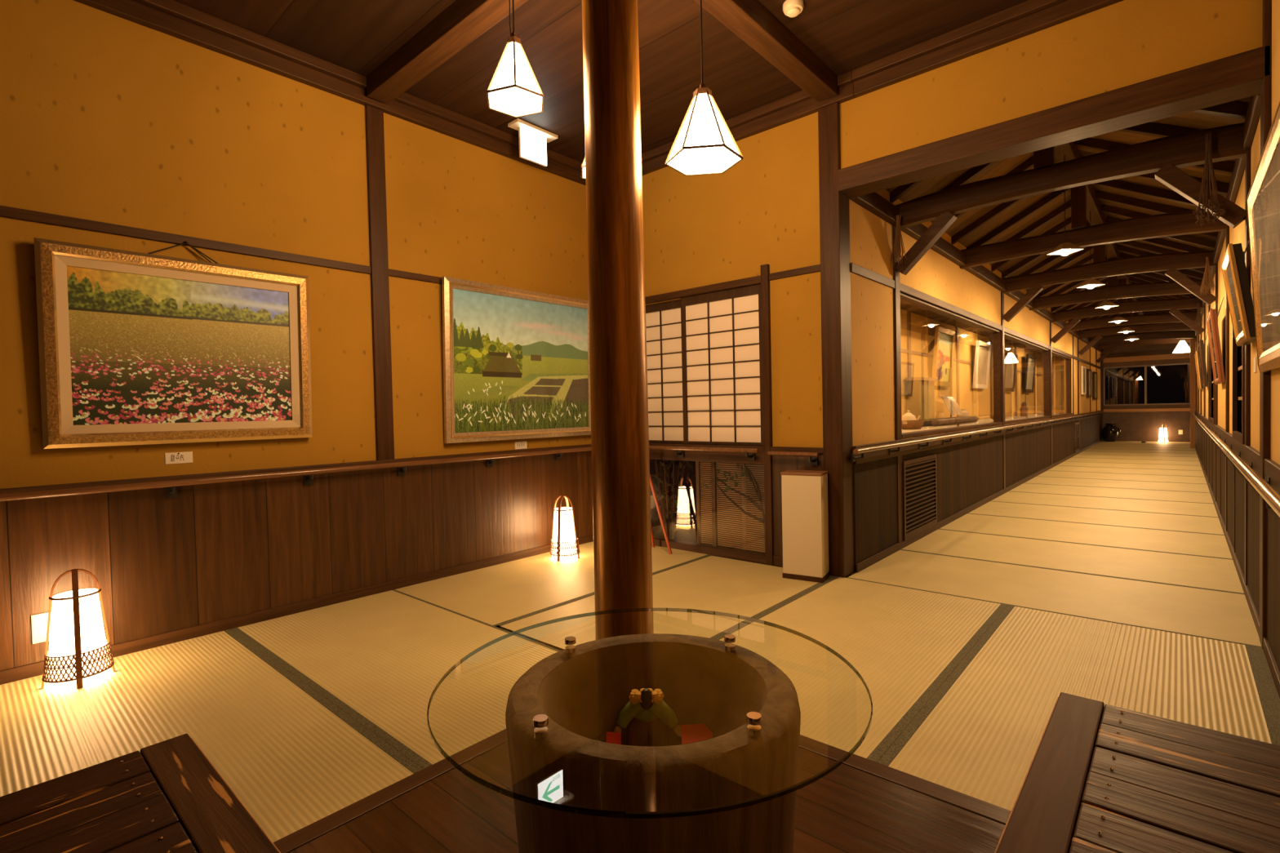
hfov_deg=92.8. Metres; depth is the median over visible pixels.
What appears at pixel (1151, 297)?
trim
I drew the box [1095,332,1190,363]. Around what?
tie beam
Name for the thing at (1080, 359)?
trim
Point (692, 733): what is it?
paper
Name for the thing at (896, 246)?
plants
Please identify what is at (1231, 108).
trim
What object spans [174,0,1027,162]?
ceiling
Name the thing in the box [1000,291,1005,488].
trim
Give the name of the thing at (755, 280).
trim
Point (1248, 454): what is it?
trim
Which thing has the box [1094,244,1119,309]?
lamp
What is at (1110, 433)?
jar
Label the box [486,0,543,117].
pendant lamp
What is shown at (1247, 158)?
trim
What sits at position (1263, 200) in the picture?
picture
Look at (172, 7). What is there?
trim
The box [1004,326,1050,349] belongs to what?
trim
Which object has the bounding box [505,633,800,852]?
mortar
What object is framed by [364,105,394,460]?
trim
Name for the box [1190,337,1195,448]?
trim
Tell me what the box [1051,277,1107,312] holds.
trim
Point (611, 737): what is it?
paper
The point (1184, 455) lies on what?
mat
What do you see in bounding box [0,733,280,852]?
bench
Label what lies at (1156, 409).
trim
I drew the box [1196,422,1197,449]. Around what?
trim
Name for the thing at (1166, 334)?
tie beam
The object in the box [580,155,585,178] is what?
pendant lamp
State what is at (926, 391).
picture
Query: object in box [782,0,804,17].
smoke detector
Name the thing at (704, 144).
pendant lamp
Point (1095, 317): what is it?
trim
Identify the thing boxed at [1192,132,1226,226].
plants
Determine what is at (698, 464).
bamboo blind
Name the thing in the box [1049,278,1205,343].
tie beam
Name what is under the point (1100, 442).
mat
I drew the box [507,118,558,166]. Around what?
exit sign
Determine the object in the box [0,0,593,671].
wall
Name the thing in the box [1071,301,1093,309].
trim
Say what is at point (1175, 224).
tie beam
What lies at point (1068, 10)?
trim
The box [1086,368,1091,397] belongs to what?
wall picture
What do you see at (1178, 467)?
mat
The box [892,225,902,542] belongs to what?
trim
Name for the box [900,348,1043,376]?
trim
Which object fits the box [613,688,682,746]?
figurine
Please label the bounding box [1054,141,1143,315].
beam
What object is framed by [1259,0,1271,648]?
trim
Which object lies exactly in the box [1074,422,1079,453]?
air vent
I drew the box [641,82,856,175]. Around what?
trim
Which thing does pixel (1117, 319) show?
lamp
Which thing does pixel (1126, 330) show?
lamp
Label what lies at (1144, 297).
trim
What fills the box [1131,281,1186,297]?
trim
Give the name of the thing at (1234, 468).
trim
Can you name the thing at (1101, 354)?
trim
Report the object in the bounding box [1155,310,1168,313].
trim
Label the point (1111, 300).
trim
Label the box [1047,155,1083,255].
lamp
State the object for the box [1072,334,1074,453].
trim
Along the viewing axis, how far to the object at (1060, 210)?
5.66 m
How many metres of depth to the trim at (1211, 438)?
6.29 m
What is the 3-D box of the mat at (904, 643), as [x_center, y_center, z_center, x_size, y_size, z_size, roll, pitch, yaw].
[0.915,0.932,2.661,0.884,0.035,1.754,0,2,41]
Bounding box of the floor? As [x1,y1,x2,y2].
[289,545,1279,852]
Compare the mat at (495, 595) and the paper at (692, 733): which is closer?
the paper at (692, 733)
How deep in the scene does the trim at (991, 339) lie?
8.34 m
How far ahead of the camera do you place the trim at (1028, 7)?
3.06 m
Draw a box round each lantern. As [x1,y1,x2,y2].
[40,568,115,688]
[549,494,579,561]
[1157,423,1168,442]
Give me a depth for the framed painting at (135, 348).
2.72 m
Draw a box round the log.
[931,416,978,426]
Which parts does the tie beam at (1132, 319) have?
king post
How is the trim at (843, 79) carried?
attached to the wall at (700, 230)
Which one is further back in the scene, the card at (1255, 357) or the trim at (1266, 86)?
the card at (1255, 357)
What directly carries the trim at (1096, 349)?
attached to the wall at (871, 237)
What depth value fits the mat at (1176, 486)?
7.33 m
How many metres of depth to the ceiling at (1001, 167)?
5.05 m
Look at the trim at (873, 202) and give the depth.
5.01 m
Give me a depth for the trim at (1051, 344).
9.30 m
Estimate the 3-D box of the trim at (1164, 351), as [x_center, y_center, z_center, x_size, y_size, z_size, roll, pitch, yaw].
[12.273,-1.777,14.787,1.741,0.110,0.090,0,2,41]
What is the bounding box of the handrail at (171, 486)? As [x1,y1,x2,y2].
[0,446,591,502]
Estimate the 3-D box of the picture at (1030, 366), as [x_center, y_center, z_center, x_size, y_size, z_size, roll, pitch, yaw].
[6.545,-0.924,10.233,0.100,0.701,0.750,0,2,41]
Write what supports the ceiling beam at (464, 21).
attached to the ceiling at (357, 36)
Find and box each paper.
[605,732,621,744]
[680,723,713,744]
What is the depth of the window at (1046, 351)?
9.21 m
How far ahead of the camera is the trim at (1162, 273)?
7.74 m
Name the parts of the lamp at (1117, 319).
lamp shade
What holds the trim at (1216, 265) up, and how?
attached to the wall at (1253, 496)
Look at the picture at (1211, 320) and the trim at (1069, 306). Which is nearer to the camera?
the picture at (1211, 320)
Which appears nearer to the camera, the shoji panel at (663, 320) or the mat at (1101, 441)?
the shoji panel at (663, 320)
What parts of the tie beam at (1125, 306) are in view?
king post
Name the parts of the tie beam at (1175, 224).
king post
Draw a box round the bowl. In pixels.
[1035,411,1044,414]
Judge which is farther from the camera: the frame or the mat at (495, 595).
the frame
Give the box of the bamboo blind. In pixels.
[695,461,764,552]
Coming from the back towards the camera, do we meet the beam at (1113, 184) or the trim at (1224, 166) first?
the beam at (1113, 184)
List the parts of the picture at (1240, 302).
moulding, moulding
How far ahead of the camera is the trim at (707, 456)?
4.20 m
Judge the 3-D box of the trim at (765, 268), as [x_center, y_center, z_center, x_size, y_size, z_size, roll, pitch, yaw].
[0.831,-0.070,3.910,0.050,1.915,0.080,0,2,41]
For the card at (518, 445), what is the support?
attached to the wall at (105, 117)
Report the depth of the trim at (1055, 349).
10.36 m
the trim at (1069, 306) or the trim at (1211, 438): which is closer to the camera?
the trim at (1211, 438)
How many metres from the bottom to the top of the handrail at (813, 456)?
0.081 m
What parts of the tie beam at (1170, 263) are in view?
king post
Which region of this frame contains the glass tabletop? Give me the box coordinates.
[426,608,872,818]
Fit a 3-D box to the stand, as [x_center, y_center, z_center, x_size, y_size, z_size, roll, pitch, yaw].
[3.338,-0.177,6.504,0.344,0.291,0.091,-2,2,-41]
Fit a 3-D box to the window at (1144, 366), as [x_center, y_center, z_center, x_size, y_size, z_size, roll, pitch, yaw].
[12.335,-1.010,14.852,1.645,0.970,0.060,0,2,41]
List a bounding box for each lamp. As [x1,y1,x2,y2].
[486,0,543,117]
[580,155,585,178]
[665,0,743,175]
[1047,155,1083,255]
[1076,210,1104,288]
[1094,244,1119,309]
[1108,298,1128,323]
[1118,312,1134,333]
[1124,324,1138,341]
[1172,338,1190,353]
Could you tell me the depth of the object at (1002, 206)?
5.11 m
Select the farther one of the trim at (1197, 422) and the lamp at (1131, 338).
the trim at (1197, 422)
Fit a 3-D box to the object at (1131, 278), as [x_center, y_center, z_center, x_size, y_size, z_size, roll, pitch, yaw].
[7.679,-2.009,8.882,0.866,0.489,0.045,0,2,41]
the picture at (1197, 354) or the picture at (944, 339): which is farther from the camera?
the picture at (1197, 354)
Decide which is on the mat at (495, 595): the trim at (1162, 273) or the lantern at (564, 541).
the lantern at (564, 541)
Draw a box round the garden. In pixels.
[653,521,764,553]
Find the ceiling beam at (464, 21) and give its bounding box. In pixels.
[366,0,528,103]
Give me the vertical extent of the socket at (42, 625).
0.045 m
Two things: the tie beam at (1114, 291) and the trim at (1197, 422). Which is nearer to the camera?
the tie beam at (1114, 291)
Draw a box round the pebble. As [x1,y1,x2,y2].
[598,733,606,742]
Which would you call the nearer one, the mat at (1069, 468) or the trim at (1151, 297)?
the mat at (1069, 468)
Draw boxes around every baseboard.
[0,534,593,684]
[773,555,782,566]
[854,439,1102,573]
[1195,445,1279,697]
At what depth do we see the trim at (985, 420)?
6.31 m
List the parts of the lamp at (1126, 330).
lamp shade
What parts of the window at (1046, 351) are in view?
pane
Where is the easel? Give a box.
[649,474,671,554]
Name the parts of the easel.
leg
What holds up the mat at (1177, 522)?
on the floor
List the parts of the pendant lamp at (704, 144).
cord, lamp shade, frame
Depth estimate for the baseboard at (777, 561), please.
3.87 m
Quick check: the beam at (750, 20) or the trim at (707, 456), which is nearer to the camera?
the beam at (750, 20)
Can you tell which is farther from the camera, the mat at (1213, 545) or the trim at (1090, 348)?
the trim at (1090, 348)
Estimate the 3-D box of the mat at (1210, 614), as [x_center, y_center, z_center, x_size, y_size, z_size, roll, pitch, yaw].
[2.153,0.888,3.339,1.716,0.035,0.901,0,2,41]
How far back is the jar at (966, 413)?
6.70 m
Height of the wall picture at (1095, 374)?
0.630 m
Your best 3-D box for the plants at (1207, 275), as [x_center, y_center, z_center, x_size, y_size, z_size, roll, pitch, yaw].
[5.198,-1.383,5.577,0.104,0.339,0.080,-1,1,10]
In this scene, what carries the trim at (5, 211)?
attached to the wall at (105, 117)
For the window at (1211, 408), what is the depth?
6.71 m
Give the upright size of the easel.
0.663 m
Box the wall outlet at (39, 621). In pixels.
[31,611,51,644]
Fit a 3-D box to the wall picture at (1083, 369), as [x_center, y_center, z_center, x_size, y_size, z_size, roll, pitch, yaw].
[9.022,-0.936,12.383,0.030,0.570,0.550,0,2,41]
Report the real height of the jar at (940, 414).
0.140 m
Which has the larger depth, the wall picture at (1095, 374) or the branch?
the wall picture at (1095, 374)
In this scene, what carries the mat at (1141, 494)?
on the floor
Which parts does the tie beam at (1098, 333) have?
king post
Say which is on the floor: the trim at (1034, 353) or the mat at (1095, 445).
the mat at (1095, 445)
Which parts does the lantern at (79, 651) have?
lamp shade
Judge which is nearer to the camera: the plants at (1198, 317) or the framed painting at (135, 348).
the framed painting at (135, 348)
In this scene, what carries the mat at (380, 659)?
on the floor
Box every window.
[648,445,765,564]
[850,291,1104,462]
[1004,332,1051,423]
[1052,351,1072,417]
[1103,363,1190,405]
[1188,251,1279,517]
[1208,345,1214,424]
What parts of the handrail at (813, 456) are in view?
rail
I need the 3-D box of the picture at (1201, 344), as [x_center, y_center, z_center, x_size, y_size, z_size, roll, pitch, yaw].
[6.862,-0.819,7.419,0.084,0.672,0.750,0,2,41]
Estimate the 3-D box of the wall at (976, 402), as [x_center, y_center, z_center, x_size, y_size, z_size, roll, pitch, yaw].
[4.668,-0.597,7.960,0.450,1.400,9.380,0,2,41]
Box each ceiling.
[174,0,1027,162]
[885,96,1250,330]
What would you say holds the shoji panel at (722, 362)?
on the trim at (707, 456)
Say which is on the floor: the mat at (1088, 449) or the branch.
the mat at (1088, 449)
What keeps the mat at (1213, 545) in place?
on the floor
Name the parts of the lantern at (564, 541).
lamp shade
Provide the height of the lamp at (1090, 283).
0.764 m
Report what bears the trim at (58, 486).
attached to the wall at (105, 117)
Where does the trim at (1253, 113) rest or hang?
attached to the wall at (1253, 496)
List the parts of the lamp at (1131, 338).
lamp shade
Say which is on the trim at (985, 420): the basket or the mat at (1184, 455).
the basket
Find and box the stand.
[941,396,963,417]
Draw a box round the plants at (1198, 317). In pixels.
[1194,302,1203,326]
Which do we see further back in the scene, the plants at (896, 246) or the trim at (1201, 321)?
the trim at (1201, 321)
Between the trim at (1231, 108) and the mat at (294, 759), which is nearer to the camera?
the mat at (294, 759)
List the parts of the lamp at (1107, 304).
cord, bulb, lamp shade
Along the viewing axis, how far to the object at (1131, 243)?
6.70 m
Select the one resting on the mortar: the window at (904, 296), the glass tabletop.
the glass tabletop
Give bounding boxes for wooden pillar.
[582,0,653,639]
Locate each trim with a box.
[0,204,371,274]
[0,444,591,493]
[73,0,586,185]
[133,0,582,171]
[273,728,507,852]
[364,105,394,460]
[388,268,441,284]
[641,70,853,163]
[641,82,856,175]
[644,275,760,303]
[648,442,764,464]
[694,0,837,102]
[760,263,773,565]
[768,264,820,279]
[770,446,822,453]
[799,734,1011,825]
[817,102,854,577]
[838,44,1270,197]
[848,191,1103,352]
[850,262,894,288]
[851,0,1066,81]
[853,0,1123,97]
[853,410,1102,464]
[889,179,923,203]
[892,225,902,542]
[899,282,1002,330]
[900,299,1043,355]
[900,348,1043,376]
[902,413,1044,433]
[906,311,911,377]
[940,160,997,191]
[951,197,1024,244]
[954,155,1033,218]
[955,326,959,417]
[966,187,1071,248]
[990,337,992,418]
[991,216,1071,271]
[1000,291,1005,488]
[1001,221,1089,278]
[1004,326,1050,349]
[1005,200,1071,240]
[1014,346,1017,416]
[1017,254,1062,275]
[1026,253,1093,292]
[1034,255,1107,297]
[1034,352,1035,413]
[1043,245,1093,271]
[1045,277,1103,308]
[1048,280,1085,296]
[1048,321,1052,464]
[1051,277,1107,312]
[1052,346,1078,359]
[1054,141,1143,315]
[1057,284,1107,311]
[1064,300,1105,321]
[1068,298,1117,322]
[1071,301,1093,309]
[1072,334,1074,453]
[1073,137,1235,174]
[1077,337,1079,422]
[1079,314,1112,330]
[1079,358,1101,369]
[1080,300,1117,320]
[1082,313,1121,330]
[1089,315,1103,319]
[1089,347,1090,412]
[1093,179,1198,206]
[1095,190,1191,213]
[1095,349,1097,411]
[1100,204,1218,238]
[1100,353,1103,440]
[1102,349,1187,358]
[1102,352,1190,363]
[1103,408,1190,412]
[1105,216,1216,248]
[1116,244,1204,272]
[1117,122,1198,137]
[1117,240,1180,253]
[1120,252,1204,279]
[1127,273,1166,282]
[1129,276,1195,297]
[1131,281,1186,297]
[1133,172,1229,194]
[1137,296,1192,311]
[1137,297,1183,311]
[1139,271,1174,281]
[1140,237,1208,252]
[1145,296,1196,311]
[1146,311,1159,314]
[1153,271,1200,280]
[1155,295,1177,298]
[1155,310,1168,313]
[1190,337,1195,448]
[1191,101,1248,119]
[1194,93,1260,338]
[1195,337,1196,411]
[1195,411,1279,493]
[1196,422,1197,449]
[1197,333,1199,453]
[1200,320,1201,460]
[1204,306,1205,470]
[1208,291,1210,482]
[1211,438,1212,490]
[1214,264,1217,501]
[1220,448,1221,514]
[1225,226,1229,531]
[1234,467,1235,552]
[1244,151,1250,585]
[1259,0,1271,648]
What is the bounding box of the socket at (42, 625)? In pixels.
[39,622,47,634]
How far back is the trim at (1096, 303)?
10.21 m
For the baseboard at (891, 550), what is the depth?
5.10 m
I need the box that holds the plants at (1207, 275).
[1200,256,1215,293]
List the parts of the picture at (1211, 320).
moulding, moulding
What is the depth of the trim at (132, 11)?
3.13 m
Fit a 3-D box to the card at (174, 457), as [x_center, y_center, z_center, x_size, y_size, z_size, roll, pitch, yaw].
[-2.110,0.144,2.790,0.008,0.051,0.102,0,2,41]
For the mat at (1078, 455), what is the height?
0.035 m
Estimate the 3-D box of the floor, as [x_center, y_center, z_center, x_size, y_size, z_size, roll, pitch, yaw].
[3.606,0.824,6.464,3.904,0.120,24.400,0,2,41]
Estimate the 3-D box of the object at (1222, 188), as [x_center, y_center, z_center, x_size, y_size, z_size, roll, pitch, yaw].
[3.707,-1.812,4.389,0.866,0.489,0.045,0,2,41]
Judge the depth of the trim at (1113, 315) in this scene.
12.03 m
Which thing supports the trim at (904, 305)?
attached to the wall at (976, 402)
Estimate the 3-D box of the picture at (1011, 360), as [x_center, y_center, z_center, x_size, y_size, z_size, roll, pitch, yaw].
[5.453,-0.840,8.998,0.100,0.641,0.750,0,2,41]
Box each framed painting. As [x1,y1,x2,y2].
[33,237,312,448]
[441,276,591,443]
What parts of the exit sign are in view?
mounting plate, lit panel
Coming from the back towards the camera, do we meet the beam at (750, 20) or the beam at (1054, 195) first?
the beam at (1054, 195)
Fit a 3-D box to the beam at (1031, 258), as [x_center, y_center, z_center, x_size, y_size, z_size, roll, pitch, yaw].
[4.326,-1.882,6.510,0.865,0.479,0.045,0,2,41]
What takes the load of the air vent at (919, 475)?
in the wall at (871, 237)
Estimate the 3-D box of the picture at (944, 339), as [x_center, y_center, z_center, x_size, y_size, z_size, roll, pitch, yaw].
[3.211,-0.769,6.463,0.100,0.681,0.620,0,2,41]
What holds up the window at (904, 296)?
in the wall at (871, 237)
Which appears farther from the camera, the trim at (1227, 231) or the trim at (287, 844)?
the trim at (1227, 231)
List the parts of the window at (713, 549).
handrail, rail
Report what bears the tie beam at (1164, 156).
attached to the wall at (1253, 496)
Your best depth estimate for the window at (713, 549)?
4.24 m
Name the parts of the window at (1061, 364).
pane, pane, pane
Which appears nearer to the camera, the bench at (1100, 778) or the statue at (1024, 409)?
the bench at (1100, 778)
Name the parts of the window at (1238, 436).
handrail, cross rail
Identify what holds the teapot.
in the basket
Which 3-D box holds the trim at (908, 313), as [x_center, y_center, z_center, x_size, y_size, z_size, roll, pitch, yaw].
[2.571,-0.548,5.810,0.015,1.100,0.070,0,2,41]
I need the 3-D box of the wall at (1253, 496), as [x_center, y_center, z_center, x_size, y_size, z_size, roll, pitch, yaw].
[4.993,-0.687,5.171,0.110,3.100,24.400,0,2,41]
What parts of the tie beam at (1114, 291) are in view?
king post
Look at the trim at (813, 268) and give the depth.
3.73 m
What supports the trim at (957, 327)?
attached to the wall at (976, 402)
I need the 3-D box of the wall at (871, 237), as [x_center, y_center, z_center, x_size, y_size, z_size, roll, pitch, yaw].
[6.437,-0.635,9.553,0.090,2.720,15.730,0,2,41]
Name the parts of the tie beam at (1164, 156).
king post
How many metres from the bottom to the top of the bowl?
0.050 m
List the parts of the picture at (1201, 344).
moulding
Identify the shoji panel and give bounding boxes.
[645,299,683,443]
[680,283,763,445]
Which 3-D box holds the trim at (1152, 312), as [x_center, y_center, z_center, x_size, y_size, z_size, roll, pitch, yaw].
[10.327,-2.141,11.877,0.866,0.489,0.045,0,2,41]
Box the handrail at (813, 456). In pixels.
[767,451,818,465]
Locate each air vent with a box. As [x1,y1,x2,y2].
[902,453,937,541]
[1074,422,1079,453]
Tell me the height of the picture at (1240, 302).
0.542 m
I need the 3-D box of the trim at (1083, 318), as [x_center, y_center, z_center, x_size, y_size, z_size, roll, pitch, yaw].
[8.298,-2.079,11.002,0.865,0.479,0.045,0,2,41]
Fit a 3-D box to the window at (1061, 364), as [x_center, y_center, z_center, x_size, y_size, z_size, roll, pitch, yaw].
[7.115,-0.712,10.316,0.090,1.057,2.485,0,2,41]
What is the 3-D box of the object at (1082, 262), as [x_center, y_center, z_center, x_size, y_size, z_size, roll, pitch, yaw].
[5.319,-1.931,7.633,0.865,0.479,0.045,0,2,41]
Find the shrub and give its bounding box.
[650,459,695,541]
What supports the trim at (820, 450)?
attached to the wall at (700, 230)
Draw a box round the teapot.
[901,410,920,424]
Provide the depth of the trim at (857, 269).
3.87 m
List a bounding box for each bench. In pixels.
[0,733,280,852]
[994,692,1279,852]
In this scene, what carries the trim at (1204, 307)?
attached to the wall at (1253, 496)
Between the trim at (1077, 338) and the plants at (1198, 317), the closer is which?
the plants at (1198, 317)
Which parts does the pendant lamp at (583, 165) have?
lamp shade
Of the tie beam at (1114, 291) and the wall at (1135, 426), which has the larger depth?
the wall at (1135, 426)
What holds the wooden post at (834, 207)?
attached to the wall at (871, 237)
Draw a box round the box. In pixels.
[780,469,829,582]
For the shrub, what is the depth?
4.93 m
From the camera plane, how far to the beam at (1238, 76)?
2.79 m
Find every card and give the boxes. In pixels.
[164,451,192,464]
[515,440,527,449]
[1253,356,1257,373]
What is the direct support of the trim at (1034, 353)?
attached to the wall at (976, 402)
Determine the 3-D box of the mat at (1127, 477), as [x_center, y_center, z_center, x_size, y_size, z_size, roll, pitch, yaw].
[6.333,0.681,8.066,1.716,0.035,0.901,0,2,41]
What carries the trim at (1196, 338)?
attached to the wall at (1253, 496)
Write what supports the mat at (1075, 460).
on the floor
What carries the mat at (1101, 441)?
on the floor
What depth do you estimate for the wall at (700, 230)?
3.65 m
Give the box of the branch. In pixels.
[703,462,765,554]
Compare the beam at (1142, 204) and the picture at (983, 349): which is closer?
the beam at (1142, 204)
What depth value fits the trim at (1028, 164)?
4.48 m
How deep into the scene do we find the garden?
5.48 m
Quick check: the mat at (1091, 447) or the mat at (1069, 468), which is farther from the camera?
the mat at (1091, 447)
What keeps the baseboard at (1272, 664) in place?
attached to the wall at (1253, 496)
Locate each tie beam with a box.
[892,122,1250,275]
[959,185,1229,269]
[1001,244,1217,321]
[1029,257,1210,310]
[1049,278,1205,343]
[1068,297,1197,331]
[1078,311,1195,355]
[1088,324,1196,344]
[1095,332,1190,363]
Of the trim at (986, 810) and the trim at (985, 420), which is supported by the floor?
the trim at (986, 810)
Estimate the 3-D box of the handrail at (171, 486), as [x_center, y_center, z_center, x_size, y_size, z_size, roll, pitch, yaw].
[-1.883,0.271,2.986,0.064,0.082,4.760,0,2,41]
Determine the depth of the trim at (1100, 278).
8.75 m
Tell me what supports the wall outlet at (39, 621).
attached to the wall at (105, 117)
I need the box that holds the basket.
[902,420,924,429]
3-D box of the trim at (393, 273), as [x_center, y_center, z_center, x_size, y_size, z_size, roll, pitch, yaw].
[-0.874,-0.923,4.185,0.014,0.038,1.770,0,2,41]
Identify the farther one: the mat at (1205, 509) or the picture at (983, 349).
the picture at (983, 349)
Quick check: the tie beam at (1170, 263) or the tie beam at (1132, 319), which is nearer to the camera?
the tie beam at (1170, 263)
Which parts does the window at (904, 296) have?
handrail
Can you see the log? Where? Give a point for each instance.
(949, 420)
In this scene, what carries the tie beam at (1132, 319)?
attached to the wall at (1253, 496)
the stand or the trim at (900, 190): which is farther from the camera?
the stand
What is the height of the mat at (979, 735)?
0.035 m
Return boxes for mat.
[0,629,422,842]
[231,589,559,768]
[395,541,710,626]
[497,555,835,650]
[715,576,1007,762]
[847,549,1265,655]
[877,604,1279,810]
[902,528,1244,593]
[939,513,1232,559]
[968,501,1224,534]
[991,491,1217,517]
[1008,483,1213,503]
[1024,476,1209,493]
[1036,471,1207,484]
[1047,465,1204,476]
[1057,461,1202,471]
[1065,457,1200,465]
[1071,453,1199,461]
[1079,451,1197,457]
[1083,448,1196,453]
[1088,446,1195,450]
[1092,444,1190,448]
[1097,441,1190,445]
[1101,440,1190,443]
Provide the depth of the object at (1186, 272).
7.23 m
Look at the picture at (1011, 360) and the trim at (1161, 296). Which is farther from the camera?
the trim at (1161, 296)
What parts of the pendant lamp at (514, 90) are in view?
loose cord, cord, lamp shade, frame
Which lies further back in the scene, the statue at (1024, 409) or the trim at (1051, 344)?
the trim at (1051, 344)
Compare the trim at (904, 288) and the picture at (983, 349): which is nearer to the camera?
the trim at (904, 288)
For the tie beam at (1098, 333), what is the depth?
11.33 m
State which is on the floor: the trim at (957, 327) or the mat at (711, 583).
the mat at (711, 583)
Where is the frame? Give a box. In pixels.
[905,377,937,426]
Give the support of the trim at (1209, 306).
attached to the wall at (1253, 496)
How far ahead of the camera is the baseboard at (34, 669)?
3.08 m
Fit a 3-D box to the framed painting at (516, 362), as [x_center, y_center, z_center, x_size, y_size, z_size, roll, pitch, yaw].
[-0.783,-0.428,4.233,0.080,1.024,1.280,0,2,41]
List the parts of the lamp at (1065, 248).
cord, lamp shade, bulb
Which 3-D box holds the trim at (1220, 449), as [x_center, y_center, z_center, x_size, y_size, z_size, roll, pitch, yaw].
[4.790,0.417,5.025,0.006,0.610,0.012,0,2,41]
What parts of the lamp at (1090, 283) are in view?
cord, lamp shade, bulb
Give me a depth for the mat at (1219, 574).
3.88 m
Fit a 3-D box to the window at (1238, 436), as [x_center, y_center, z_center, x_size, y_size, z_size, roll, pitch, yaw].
[6.941,-0.542,7.462,0.156,1.106,17.400,0,2,41]
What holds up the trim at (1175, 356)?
attached to the wall at (1135, 426)
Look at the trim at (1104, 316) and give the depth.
11.72 m
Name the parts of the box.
lid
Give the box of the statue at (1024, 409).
[1019,401,1028,416]
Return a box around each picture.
[920,385,933,421]
[931,322,955,386]
[972,334,991,388]
[1004,348,1017,391]
[1023,351,1036,392]
[1080,365,1086,394]
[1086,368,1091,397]
[1093,371,1097,399]
[1194,351,1202,389]
[1198,333,1208,387]
[1206,297,1225,384]
[1221,240,1256,346]
[1246,101,1279,372]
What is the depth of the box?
3.53 m
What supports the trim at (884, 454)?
attached to the wall at (871, 237)
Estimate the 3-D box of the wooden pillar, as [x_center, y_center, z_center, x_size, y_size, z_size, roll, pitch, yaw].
[-0.084,-0.443,2.193,0.216,2.780,0.216,0,2,41]
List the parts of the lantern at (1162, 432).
lamp shade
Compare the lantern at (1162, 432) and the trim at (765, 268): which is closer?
the trim at (765, 268)
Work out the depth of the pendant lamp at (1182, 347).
12.91 m
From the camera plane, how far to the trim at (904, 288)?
5.09 m
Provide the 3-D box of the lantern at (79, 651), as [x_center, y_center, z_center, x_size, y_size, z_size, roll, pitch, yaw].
[-2.200,0.774,2.380,0.209,0.435,0.209,-1,2,25]
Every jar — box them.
[935,410,946,418]
[958,408,968,417]
[1101,423,1120,441]
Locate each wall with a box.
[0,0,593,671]
[642,0,1262,577]
[848,189,1101,576]
[900,309,1044,419]
[1101,331,1190,441]
[1195,0,1279,672]
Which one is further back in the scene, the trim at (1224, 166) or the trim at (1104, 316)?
the trim at (1104, 316)

